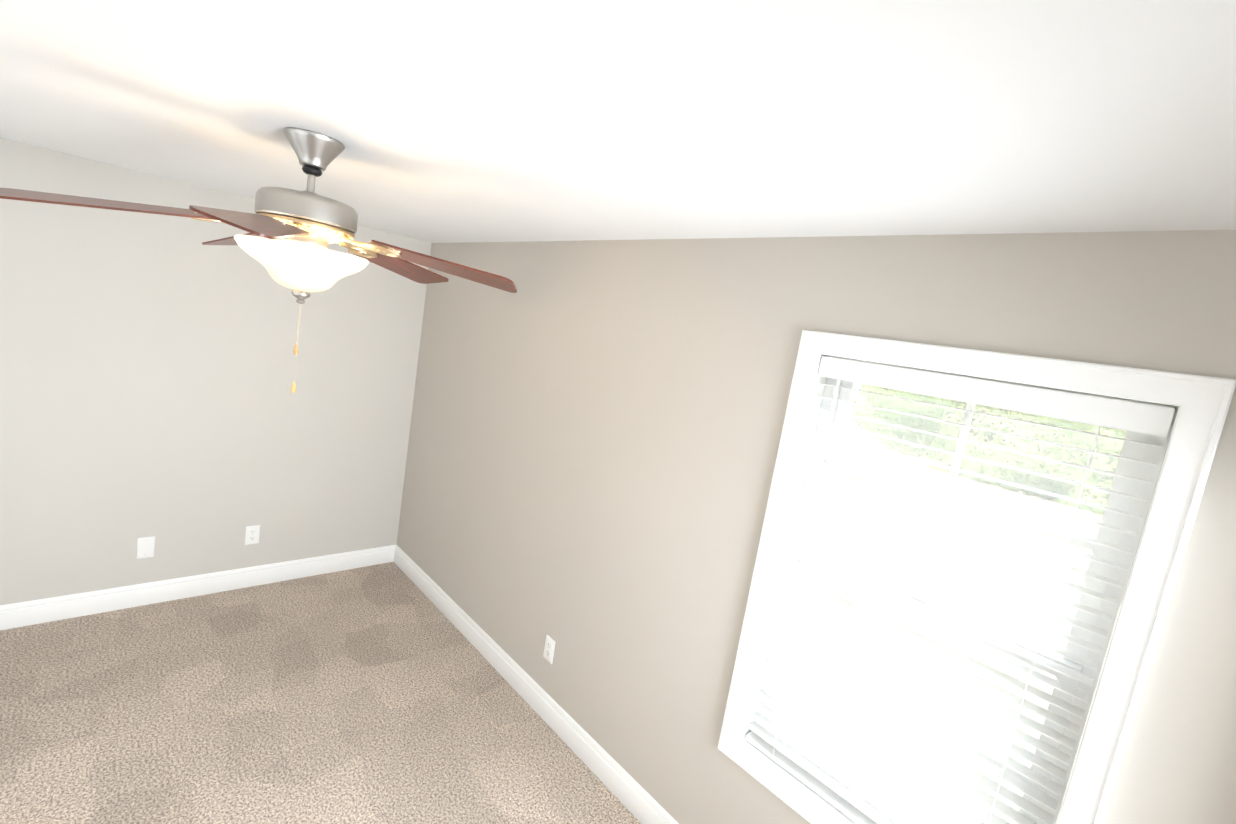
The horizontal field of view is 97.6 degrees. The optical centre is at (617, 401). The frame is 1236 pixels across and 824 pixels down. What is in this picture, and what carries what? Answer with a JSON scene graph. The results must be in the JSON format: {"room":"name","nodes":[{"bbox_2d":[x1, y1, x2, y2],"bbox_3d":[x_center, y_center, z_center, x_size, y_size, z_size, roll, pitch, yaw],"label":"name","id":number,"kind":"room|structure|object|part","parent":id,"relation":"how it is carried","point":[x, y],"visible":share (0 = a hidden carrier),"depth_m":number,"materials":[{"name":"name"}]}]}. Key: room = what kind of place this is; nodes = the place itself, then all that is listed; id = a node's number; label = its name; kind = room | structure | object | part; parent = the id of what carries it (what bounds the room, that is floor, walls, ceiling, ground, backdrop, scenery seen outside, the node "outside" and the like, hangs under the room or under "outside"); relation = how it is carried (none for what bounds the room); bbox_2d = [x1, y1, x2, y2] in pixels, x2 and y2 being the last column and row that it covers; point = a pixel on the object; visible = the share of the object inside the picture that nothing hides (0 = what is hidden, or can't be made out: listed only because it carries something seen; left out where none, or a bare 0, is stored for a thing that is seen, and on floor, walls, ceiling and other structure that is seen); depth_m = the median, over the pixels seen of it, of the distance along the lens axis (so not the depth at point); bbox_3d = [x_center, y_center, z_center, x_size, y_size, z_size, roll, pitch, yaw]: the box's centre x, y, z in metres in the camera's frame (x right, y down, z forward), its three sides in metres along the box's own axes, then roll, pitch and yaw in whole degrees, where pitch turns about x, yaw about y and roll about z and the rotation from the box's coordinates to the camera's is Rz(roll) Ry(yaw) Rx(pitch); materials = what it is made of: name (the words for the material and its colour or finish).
{"room":"empty bedroom","nodes":[
{"label":"empty bedroom","id":0,"kind":"room"},
{"bbox_2d":[0,137,431,604],"bbox_3d":[-2.850,-0.027,2.941,3.850,2.440,0.200,2,10,-44],"label":"wall","id":1,"kind":"structure","parent":0,"point":[148,361],"depth_m":3.09,"materials":[{"name":"paint"}]},
{"bbox_2d":[136,536,154,558],"bbox_3d":[-2.743,0.847,3.145,0.078,0.126,0.007,2,10,-44],"label":"electrical outlet","id":2,"kind":"object","parent":1,"relation":"attached to","point":[145,547],"visible":1,"depth_m":3.14,"materials":[{"name":"white plastic"}]},
{"bbox_2d":[0,545,395,629],"bbox_3d":[-2.962,1.124,3.006,3.450,0.133,0.016,2,10,-44],"label":"baseboard","id":3,"kind":"structure","parent":1,"relation":"attached to","point":[26,613],"depth_m":3.28,"materials":[{"name":"white wood"}]},
{"bbox_2d":[245,525,259,544],"bbox_3d":[-2.369,0.863,3.509,0.078,0.126,0.008,2,10,-44],"label":"duplex electrical outlet","id":4,"kind":"object","parent":1,"relation":"attached to","point":[252,534],"visible":1,"depth_m":3.51,"materials":[{"name":"white plastic"}]},
{"bbox_2d":[0,562,640,823],"bbox_3d":[-1.444,1.716,1.423,3.850,0.150,4.950,2,10,-44],"label":"floor","id":5,"kind":"structure","parent":0,"point":[385,693],"depth_m":2.52,"materials":[{"name":"carpet"}]},
{"bbox_2d":[0,0,1235,242],"bbox_3d":[-1.028,-0.821,1.105,3.850,0.150,4.950,2,10,-44],"label":"ceiling","id":6,"kind":"structure","parent":0,"point":[504,120],"depth_m":1.05,"materials":[{"name":"white paint"}]},
{"bbox_2d":[0,127,516,392],"bbox_3d":[-1.002,-0.413,1.661,1.244,0.776,1.256,2,10,-44],"label":"fan","id":7,"kind":"object","parent":6,"relation":"hanging from","point":[301,260],"visible":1,"depth_m":1.57,"materials":[{"name":"brown wood"}]},
{"bbox_3d":[-1.262,-0.506,1.426,0.537,0.021,0.146,-5,26,-36],"label":"blade","id":8,"kind":"part","parent":7,"relation":"part of","materials":[{"name":"brown wood"}]},
{"bbox_3d":[-0.838,-0.420,1.298,0.146,0.021,0.537,19,10,-22],"label":"blade","id":9,"kind":"part","parent":7,"relation":"part of","materials":[{"name":"brown wood"}]},
{"bbox_3d":[-0.969,-0.406,1.667,0.358,0.132,0.358,2,10,-44],"label":"lamp shade","id":10,"kind":"part","parent":7,"relation":"part of","materials":[{"name":"white glass"}]},
{"bbox_3d":[-0.939,-0.587,1.644,0.270,0.095,0.270,2,10,-44],"label":"motor","id":11,"kind":"part","parent":7,"relation":"part of","materials":[{"name":"silver metal"}]},
{"bbox_3d":[-0.840,-0.511,2.022,0.146,0.021,0.537,-1,-3,16],"label":"blade","id":12,"kind":"part","parent":7,"relation":"part of","materials":[{"name":"brown wood"}]},
{"bbox_3d":[-0.577,-0.423,1.666,0.537,0.021,0.146,16,-5,-2],"label":"blade","id":13,"kind":"part","parent":7,"relation":"part of","materials":[{"name":"brown wood"}]},
{"bbox_2d":[397,230,1235,823],"bbox_3d":[0.070,0.502,2.537,0.200,2.440,4.550,2,10,-44],"label":"wall","id":14,"kind":"structure","parent":0,"point":[593,442],"depth_m":2.16,"materials":[{"name":"paint"}]},
{"bbox_2d":[393,544,678,823],"bbox_3d":[-0.192,1.629,2.603,0.016,0.133,4.550,2,10,-44],"label":"baseboard","id":15,"kind":"structure","parent":14,"relation":"attached to","point":[634,797],"depth_m":2.77,"materials":[{"name":"white wood"}]},
{"bbox_2d":[543,635,555,663],"bbox_3d":[-0.355,1.276,2.791,0.008,0.126,0.078,2,10,-44],"label":"outlet","id":16,"kind":"object","parent":14,"relation":"attached to","point":[549,649],"visible":1,"depth_m":2.79,"materials":[{"name":"white plastic"}]},
{"bbox_2d":[718,330,1235,823],"bbox_3d":[0.900,0.628,1.643,0.191,1.573,0.990,2,10,-44],"label":"window","id":17,"kind":"structure","parent":14,"relation":"in","point":[1204,402],"depth_m":1.46,"materials":[{"name":"white"}]},
{"bbox_3d":[0.871,0.951,1.706,0.004,0.626,0.702,2,10,-44],"label":"glass","id":18,"kind":"part","parent":17,"relation":"part of","materials":[{"name":"clear glass"}]},
{"bbox_2d":[909,593,930,603],"bbox_3d":[0.930,0.596,1.661,0.026,0.022,0.058,2,10,-44],"label":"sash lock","id":19,"kind":"object","parent":17,"relation":"attached to","point":[920,598],"visible":0.46,"depth_m":1.65,"materials":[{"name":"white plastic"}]},
{"bbox_3d":[0.868,0.951,1.703,0.040,0.701,0.776,2,10,-44],"label":"window sash","id":20,"kind":"part","parent":17,"relation":"part of","materials":[{"name":"white plastic"}]},
{"bbox_2d":[745,356,1174,823],"bbox_3d":[0.873,0.625,1.616,0.064,1.422,0.836,2,10,-44],"label":"window blind","id":21,"kind":"object","parent":17,"relation":"attached to","point":[1142,417],"visible":0.96,"depth_m":1.57,"materials":[{"name":"white plastic"}]},
{"bbox_2d":[739,353,1181,823],"bbox_3d":[0.877,0.627,1.621,0.085,1.452,0.869,2,10,-44],"label":"window frame","id":22,"kind":"structure","parent":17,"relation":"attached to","point":[800,473],"depth_m":1.86,"materials":[{"name":"white wood"}]},
{"bbox_3d":[1.003,0.308,1.652,0.004,0.626,0.702,2,10,-44],"label":"glass","id":23,"kind":"part","parent":17,"relation":"part of","materials":[{"name":"clear glass"}]},
{"bbox_3d":[1.003,0.308,1.652,0.032,0.701,0.776,2,10,-44],"label":"window sash","id":24,"kind":"part","parent":17,"relation":"part of","materials":[{"name":"white plastic"}]},
{"label":"outside","id":25,"kind":"structure","parent":0,"visible":0},
{"bbox_2d":[782,400,1120,823],"bbox_3d":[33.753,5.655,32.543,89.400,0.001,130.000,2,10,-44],"label":"lawn","id":26,"kind":"structure","parent":25,"point":[976,577],"depth_m":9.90,"materials":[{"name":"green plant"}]},
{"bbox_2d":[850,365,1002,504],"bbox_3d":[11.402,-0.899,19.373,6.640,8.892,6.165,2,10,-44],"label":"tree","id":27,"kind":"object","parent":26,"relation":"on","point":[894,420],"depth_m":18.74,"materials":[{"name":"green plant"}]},
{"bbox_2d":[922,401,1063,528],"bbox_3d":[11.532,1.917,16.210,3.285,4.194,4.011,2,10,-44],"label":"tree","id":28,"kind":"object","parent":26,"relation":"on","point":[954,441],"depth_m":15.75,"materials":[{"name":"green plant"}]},
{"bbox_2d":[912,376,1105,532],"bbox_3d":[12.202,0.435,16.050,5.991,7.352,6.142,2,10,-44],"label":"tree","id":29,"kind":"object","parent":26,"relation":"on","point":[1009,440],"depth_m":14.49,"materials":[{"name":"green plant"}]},
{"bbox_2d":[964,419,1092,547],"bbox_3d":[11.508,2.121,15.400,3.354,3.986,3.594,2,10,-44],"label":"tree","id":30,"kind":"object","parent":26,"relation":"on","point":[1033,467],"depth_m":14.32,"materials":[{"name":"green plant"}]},
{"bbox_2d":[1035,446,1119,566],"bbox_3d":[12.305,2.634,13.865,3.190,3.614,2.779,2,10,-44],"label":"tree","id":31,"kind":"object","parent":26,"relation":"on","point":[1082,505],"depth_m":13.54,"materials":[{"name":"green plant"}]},
{"bbox_2d":[1010,389,1177,492],"bbox_3d":[14.057,0.154,15.414,6.340,8.653,5.498,2,10,-44],"label":"tree","id":32,"kind":"object","parent":26,"relation":"on","point":[1059,423],"depth_m":13.99,"materials":[{"name":"green plant"}]},
{"bbox_2d":[1037,404,1178,523],"bbox_3d":[13.950,1.556,14.046,5.519,6.208,5.270,2,10,-44],"label":"tree","id":33,"kind":"object","parent":26,"relation":"on","point":[1098,461],"depth_m":13.26,"materials":[{"name":"green plant"}]}
]}

